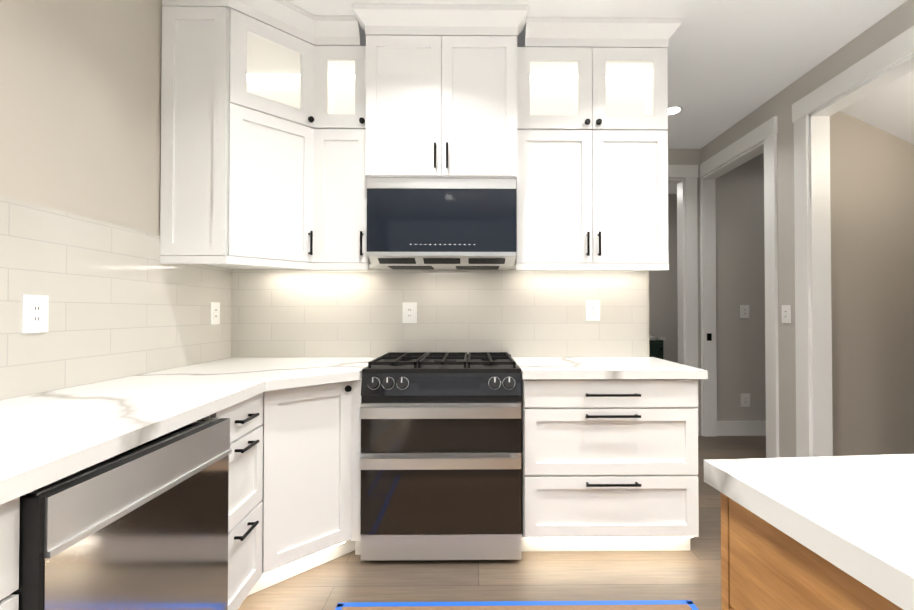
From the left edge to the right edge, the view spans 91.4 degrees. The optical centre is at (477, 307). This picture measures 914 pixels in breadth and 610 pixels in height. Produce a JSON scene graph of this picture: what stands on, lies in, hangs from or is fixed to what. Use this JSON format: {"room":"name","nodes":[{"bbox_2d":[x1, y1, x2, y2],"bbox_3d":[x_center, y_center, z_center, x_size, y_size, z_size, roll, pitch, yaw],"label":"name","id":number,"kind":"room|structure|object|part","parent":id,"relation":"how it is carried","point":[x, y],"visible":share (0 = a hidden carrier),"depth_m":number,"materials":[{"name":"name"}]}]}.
{"room":"kitchen","nodes":[
{"label":"kitchen","id":0,"kind":"room"},
{"bbox_2d":[0,0,162,234],"bbox_3d":[-1.554,-0.202,0.064,0.120,2.790,5.620,0,-1,-1],"label":"wall","id":1,"kind":"structure","parent":0,"point":[80,107],"depth_m":1.71,"materials":[{"name":"beige paint"}]},
{"bbox_2d":[0,196,231,399],"bbox_3d":[-1.493,-0.035,0.302,0.006,0.660,4.900,0,-1,-1],"label":"tiled wall","id":2,"kind":"structure","parent":1,"relation":"attached to","point":[123,302],"depth_m":1.76,"materials":[{"name":"beige tile"}]},
{"bbox_2d":[21,295,48,332],"bbox_3d":[-1.499,0.022,1.512,0.009,0.128,0.088,0,-1,-1],"label":"electrical outlet","id":3,"kind":"object","parent":2,"relation":"attached to","point":[34,312],"visible":1,"depth_m":1.51,"materials":[{"name":"white plastic"}]},
{"bbox_2d":[210,302,219,324],"bbox_3d":[-1.511,0.035,2.568,0.009,0.128,0.088,0,-1,-1],"label":"electrical outlet","id":4,"kind":"object","parent":2,"relation":"attached to","point":[214,312],"visible":1,"depth_m":2.56,"materials":[{"name":"white plastic"}]},
{"bbox_2d":[238,435,765,609],"bbox_3d":[1.248,1.241,1.719,6.120,0.063,8.900,0,-1,-1],"label":"floor","id":5,"kind":"structure","parent":0,"point":[693,573],"depth_m":1.98,"materials":[{"name":"brown wood"}]},
{"bbox_2d":[10,418,231,609],"bbox_3d":[-1.092,0.775,1.102,0.626,0.859,0.622,0,-1,-1],"label":"dishwasher","id":6,"kind":"object","parent":5,"relation":"on","point":[144,526],"visible":0.85,"depth_m":1.04,"materials":[{"name":"silver metal"}]},
{"bbox_2d":[0,393,262,609],"bbox_3d":[-1.062,0.755,0.028,0.659,0.874,3.584,0,-1,-4],"label":"base cabinet","id":7,"kind":"object","parent":5,"relation":"on","point":[245,504],"visible":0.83,"depth_m":1.64,"materials":[{"name":"white wood"}]},
{"bbox_2d":[0,357,377,504],"bbox_3d":[-1.015,0.303,0.500,0.953,0.040,4.493,0,-1,-1],"label":"countertop","id":8,"kind":"structure","parent":7,"relation":"on","point":[48,437],"depth_m":1.30,"materials":[{"name":"white stone"}]},
{"bbox_2d":[248,379,361,594],"bbox_3d":[-1.035,0.781,2.286,0.954,0.874,0.910,0,-1,-1],"label":"base cabinet","id":9,"kind":"object","parent":5,"relation":"on","point":[307,465],"depth_m":1.99,"materials":[{"name":"white wood"}]},
{"bbox_3d":[-0.582,0.783,2.435,0.046,0.874,0.623,0,-1,-1],"label":"base cabinet filler","id":10,"kind":"part","parent":9,"relation":"part of","materials":[{"name":"white wood"}]},
{"bbox_2d":[360,352,521,560],"bbox_3d":[-0.175,0.744,2.396,0.762,0.952,0.685,0,-1,-1],"label":"range","id":11,"kind":"object","parent":5,"relation":"on","point":[440,463],"visible":1,"depth_m":2.10,"materials":[{"name":"black"}]},
{"bbox_2d":[521,378,698,550],"bbox_3d":[0.640,0.783,2.431,0.848,0.874,0.659,0,-1,-1],"label":"base cabinet","id":12,"kind":"object","parent":5,"relation":"on","point":[609,464],"visible":0.98,"depth_m":2.14,"materials":[{"name":"white wood"}]},
{"bbox_2d":[512,357,707,378],"bbox_3d":[0.652,0.325,2.441,0.884,0.040,0.649,0,-1,-1],"label":"countertop","id":13,"kind":"structure","parent":12,"relation":"on","point":[593,368],"depth_m":2.20,"materials":[{"name":"white stone"}]},
{"bbox_2d":[649,335,665,358],"bbox_3d":[2.095,0.809,5.570,0.300,0.895,0.568,0,-1,-1],"label":"bathroom vanity","id":14,"kind":"object","parent":5,"relation":"on","point":[655,346],"visible":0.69,"depth_m":5.33,"materials":[{"name":"grey"}]},
{"bbox_2d":[721,474,913,609],"bbox_3d":[1.078,0.753,-0.244,1.240,0.874,2.281,0,-1,-1],"label":"kitchen island","id":15,"kind":"object","parent":5,"relation":"on","point":[758,572],"depth_m":0.70,"materials":[{"name":"brown wood"}]},
{"bbox_2d":[704,454,913,609],"bbox_3d":[1.086,0.294,-0.246,1.298,0.040,2.342,0,-1,-1],"label":"island countertop","id":16,"kind":"structure","parent":15,"relation":"on","point":[863,543],"depth_m":0.63,"materials":[{"name":"white stone"}]},
{"bbox_2d":[226,0,906,193],"bbox_3d":[1.248,-1.608,1.752,6.120,0.060,8.900,0,-1,-1],"label":"ceiling","id":17,"kind":"structure","parent":0,"point":[731,63],"depth_m":2.60,"materials":[{"name":"white paint"}]},
{"bbox_2d":[668,106,683,115],"bbox_3d":[1.538,-1.554,3.525,0.170,0.005,0.170,0,-1,-1],"label":"recessed light","id":18,"kind":"object","parent":17,"relation":"in","point":[673,110],"visible":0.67,"depth_m":3.51,"materials":[{"name":"white"}]},
{"bbox_2d":[647,270,648,356],"bbox_3d":[-0.227,-0.170,2.829,2.595,2.790,0.120,0,-1,-1],"label":"wall","id":19,"kind":"structure","parent":0,"point":[647,313],"depth_m":2.77,"materials":[{"name":"beige paint"}]},
{"bbox_2d":[160,0,378,269],"bbox_3d":[-1.054,-0.886,2.421,0.918,1.363,0.680,0,-1,-1],"label":"upper cabinet","id":20,"kind":"object","parent":19,"relation":"attached to","point":[263,131],"visible":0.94,"depth_m":2.26,"materials":[{"name":"white painted wood"},{"name":"clear glass"},{"name":"black metal"}]},
{"bbox_2d":[232,269,646,356],"bbox_3d":[-0.220,-0.006,2.763,2.548,0.660,0.006,0,-1,-1],"label":"tiled wall","id":21,"kind":"structure","parent":19,"relation":"attached to","point":[276,312],"depth_m":2.76,"materials":[{"name":"beige tile"}]},
{"bbox_2d":[402,302,416,322],"bbox_3d":[-0.420,0.034,2.753,0.088,0.128,0.009,0,-1,-1],"label":"electrical outlet","id":22,"kind":"object","parent":21,"relation":"attached to","point":[409,312],"visible":1,"depth_m":2.75,"materials":[{"name":"white plastic"}]},
{"bbox_2d":[586,300,599,320],"bbox_3d":[0.716,0.019,2.766,0.088,0.128,0.009,0,-1,-1],"label":"electrical outlet","id":23,"kind":"object","parent":21,"relation":"attached to","point":[592,310],"visible":1,"depth_m":2.76,"materials":[{"name":"white plastic"}]},
{"bbox_2d":[353,4,527,179],"bbox_3d":[-0.193,-1.128,2.538,0.904,0.878,0.470,0,-1,-1],"label":"upper cabinet","id":24,"kind":"object","parent":19,"relation":"attached to","point":[439,106],"visible":0.98,"depth_m":2.36,"materials":[{"name":"white wood"}]},
{"bbox_2d":[366,178,516,269],"bbox_3d":[-0.193,-0.458,2.566,0.796,0.454,0.399,0,-1,-1],"label":"over-the-range microwave","id":25,"kind":"object","parent":24,"relation":"attached to","point":[441,223],"visible":1,"depth_m":2.37,"materials":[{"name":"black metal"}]},
{"bbox_2d":[511,17,680,269],"bbox_3d":[0.657,-0.884,2.592,0.894,1.363,0.375,0,-1,-1],"label":"upper cabinet","id":26,"kind":"object","parent":19,"relation":"attached to","point":[592,149],"visible":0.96,"depth_m":2.46,"materials":[{"name":"white painted wood"},{"name":"clear glass"},{"name":"black metal"}]},
{"bbox_2d":[649,149,765,434],"bbox_3d":[2.555,-0.152,4.400,3.245,2.790,0.120,0,-1,-1],"label":"wall","id":27,"kind":"structure","parent":0,"point":[740,280],"depth_m":4.32,"materials":[{"name":"grey paint"}]},
{"bbox_2d":[717,421,765,435],"bbox_3d":[3.188,1.172,4.324,1.780,0.140,0.015,0,-1,-1],"label":"baseboard","id":28,"kind":"structure","parent":27,"relation":"attached to","point":[741,428],"depth_m":4.31,"materials":[{"name":"white wood"}]},
{"bbox_2d":[740,305,748,317],"bbox_3d":[2.599,0.042,4.333,0.088,0.128,0.009,0,-1,-1],"label":"light switch","id":29,"kind":"object","parent":27,"relation":"attached to","point":[744,311],"visible":1,"depth_m":4.33,"materials":[{"name":"white plastic"}]},
{"bbox_2d":[741,394,749,406],"bbox_3d":[2.599,0.902,4.323,0.088,0.128,0.009,0,-1,-1],"label":"outlet","id":30,"kind":"object","parent":27,"relation":"attached to","point":[745,400],"visible":1,"depth_m":4.32,"materials":[{"name":"white plastic"}]},
{"bbox_2d":[701,0,913,457],"bbox_3d":[2.278,-0.194,0.817,0.120,2.790,7.040,0,-1,-1],"label":"wall","id":31,"kind":"structure","parent":0,"point":[896,22],"depth_m":3.14,"materials":[{"name":"beige paint"}]},
{"bbox_2d":[781,305,790,322],"bbox_3d":[2.187,0.049,3.158,0.009,0.128,0.088,0,-1,-1],"label":"light switch","id":32,"kind":"object","parent":31,"relation":"attached to","point":[786,313],"visible":1,"depth_m":3.15,"materials":[{"name":"white plastic"}]},
{"bbox_2d":[668,26,913,457],"bbox_3d":[1.711,-0.085,3.058,1.207,2.625,2.787,0,-1,-1],"label":"door frame","id":33,"kind":"structure","parent":31,"relation":"attached to","point":[813,320],"depth_m":3.02,"materials":[{"name":"white wood"}]},
{"bbox_2d":[830,111,913,455],"bbox_3d":[3.197,-0.166,3.167,1.770,2.790,0.120,0,-1,-1],"label":"wall","id":34,"kind":"structure","parent":0,"point":[872,230],"depth_m":3.08,"materials":[{"name":"beige paint"}]},
{"bbox_2d":[840,70,913,144],"bbox_3d":[3.219,-1.109,1.618,1.780,0.860,3.000,0,-1,-1],"label":"ceiling","id":35,"kind":"structure","parent":0,"point":[889,108],"depth_m":2.94,"materials":[{"name":"white paint"}]}
]}

